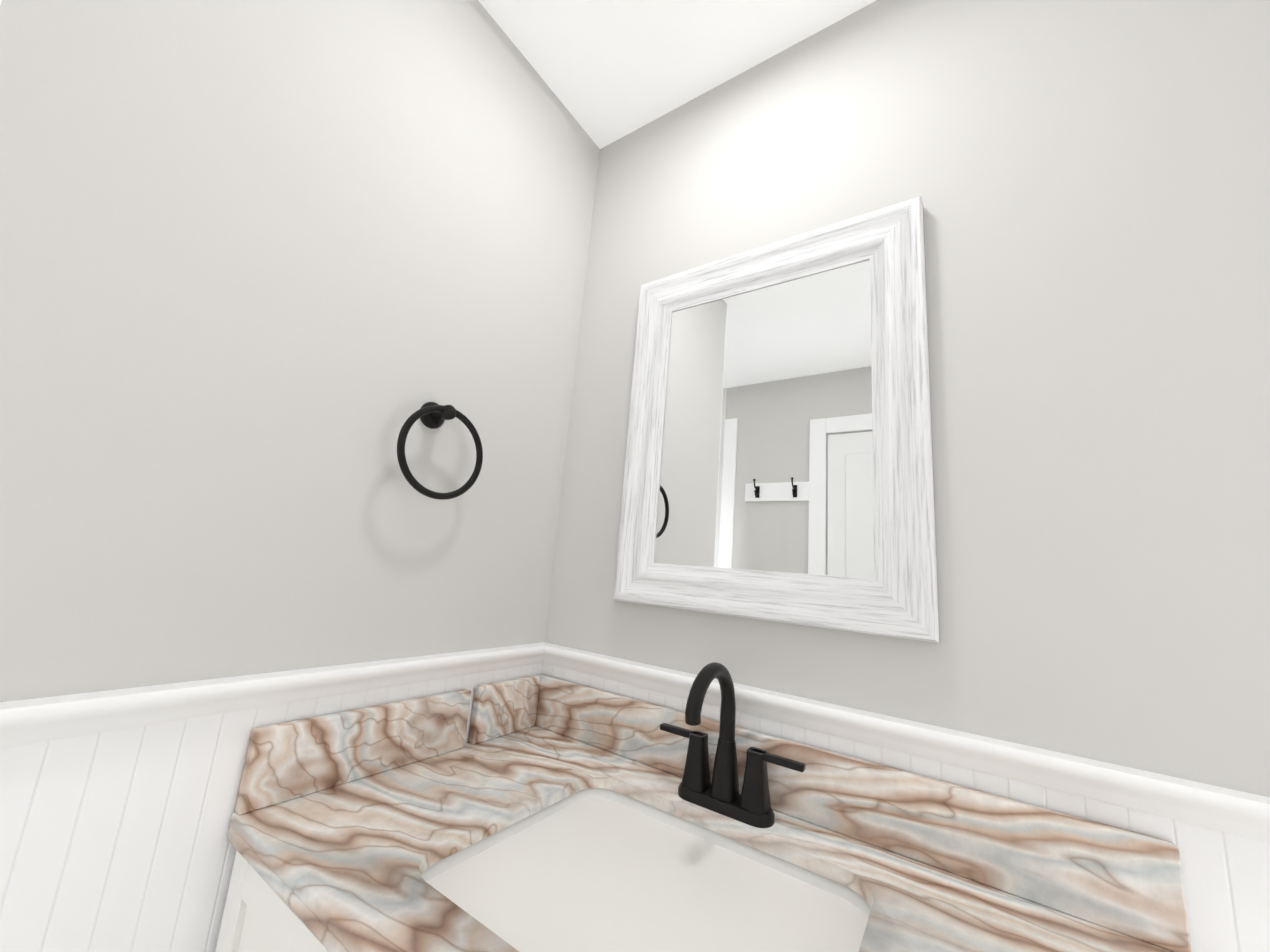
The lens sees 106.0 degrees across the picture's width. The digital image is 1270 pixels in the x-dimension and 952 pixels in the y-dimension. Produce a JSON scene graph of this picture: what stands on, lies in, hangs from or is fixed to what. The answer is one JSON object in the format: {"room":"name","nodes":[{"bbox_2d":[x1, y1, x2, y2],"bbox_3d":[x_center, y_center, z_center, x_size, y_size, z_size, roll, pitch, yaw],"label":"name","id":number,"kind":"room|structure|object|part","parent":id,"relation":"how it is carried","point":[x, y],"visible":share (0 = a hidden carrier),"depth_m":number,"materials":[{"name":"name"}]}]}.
{"room":"bathroom","nodes":[
{"label":"bathroom","id":0,"kind":"room"},
{"bbox_2d":[0,0,599,701],"bbox_3d":[-0.546,0.153,0.847,0.184,2.480,0.956,-3,-13,34],"label":"wall","id":1,"kind":"structure","parent":0,"point":[274,274],"depth_m":0.72,"materials":[{"name":"grey paint"}]},
{"bbox_2d":[0,663,542,951],"bbox_3d":[-0.526,0.848,0.653,0.010,1.050,0.946,-3,-13,34],"label":"wainscot","id":2,"kind":"structure","parent":1,"relation":"attached to","point":[114,841],"depth_m":0.57,"materials":[{"name":"white wood"}]},
{"bbox_2d":[397,402,482,499],"bbox_3d":[-0.372,-0.050,0.897,0.063,0.190,0.174,-3,-13,34],"label":"towel ring","id":3,"kind":"object","parent":1,"relation":"attached to","point":[432,415],"visible":1,"depth_m":0.89,"materials":[{"name":"black metal"}]},
{"bbox_2d":[478,0,875,148],"bbox_3d":[-0.440,-1.215,0.544,4.055,0.100,2.120,-3,-13,34],"label":"ceiling","id":4,"kind":"structure","parent":0,"point":[609,71],"depth_m":1.12,"materials":[{"name":"white paint"}]},
{"bbox_2d":[545,0,1269,796],"bbox_3d":[0.061,0.247,1.072,3.935,2.480,0.120,-3,-13,34],"label":"wall","id":5,"kind":"structure","parent":0,"point":[1089,180],"depth_m":0.72,"materials":[{"name":"grey paint"}]},
{"bbox_2d":[0,642,1269,842],"bbox_3d":[0.311,0.282,0.204,2.312,0.043,0.987,-3,-13,34],"label":"cap","id":6,"kind":"object","parent":5,"relation":"attached to","point":[38,720],"visible":1,"depth_m":0.64,"materials":[{"name":"white wood"}]},
{"bbox_2d":[613,196,939,642],"bbox_3d":[0.235,-0.111,0.945,0.594,0.754,0.034,-3,-13,34],"label":"mirror","id":7,"kind":"object","parent":5,"relation":"attached to","point":[779,462],"visible":0.98,"depth_m":0.90,"materials":[{"name":"white wood"}]},
{"bbox_2d":[651,255,879,582],"bbox_3d":[0.241,-0.108,0.954,0.434,0.594,0.008,-3,-13,34],"label":"mirror glass","id":8,"kind":"object","parent":7,"relation":"attached to","point":[765,458],"depth_m":0.93,"materials":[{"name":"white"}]},
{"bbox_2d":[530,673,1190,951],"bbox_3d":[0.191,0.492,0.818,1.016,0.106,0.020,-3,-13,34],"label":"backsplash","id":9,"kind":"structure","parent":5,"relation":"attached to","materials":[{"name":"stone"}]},
{"bbox_2d":[542,663,1269,951],"bbox_3d":[0.620,0.902,0.442,2.118,1.050,0.010,-3,-13,34],"label":"wainscot","id":10,"kind":"structure","parent":5,"relation":"attached to","point":[1226,879],"depth_m":0.56,"materials":[{"name":"white wood"}]},
{"bbox_3d":[-0.649,1.310,0.055,4.055,0.100,2.120,-3,-13,34],"label":"floor","id":11,"kind":"structure","parent":0,"visible":0},
{"bbox_2d":[215,662,1190,951],"bbox_3d":[0.002,0.821,0.515,1.016,1.137,0.585,-3,-13,34],"label":"bathroom vanity","id":12,"kind":"object","parent":11,"relation":"on","point":[539,812],"visible":0.98,"depth_m":0.64,"materials":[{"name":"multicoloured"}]},
{"bbox_3d":[-0.133,0.561,0.359,0.971,0.164,0.018,-3,-13,34],"label":"drawer","id":13,"kind":"part","parent":12,"relation":"part of","materials":[{"name":"white"}]},
{"bbox_2d":[659,662,805,828],"bbox_3d":[0.121,0.410,0.745,0.250,0.227,0.169,-3,-13,34],"label":"faucet","id":14,"kind":"object","parent":12,"relation":"on","point":[718,803],"depth_m":0.76,"materials":[{"name":"black metal"}]}
]}

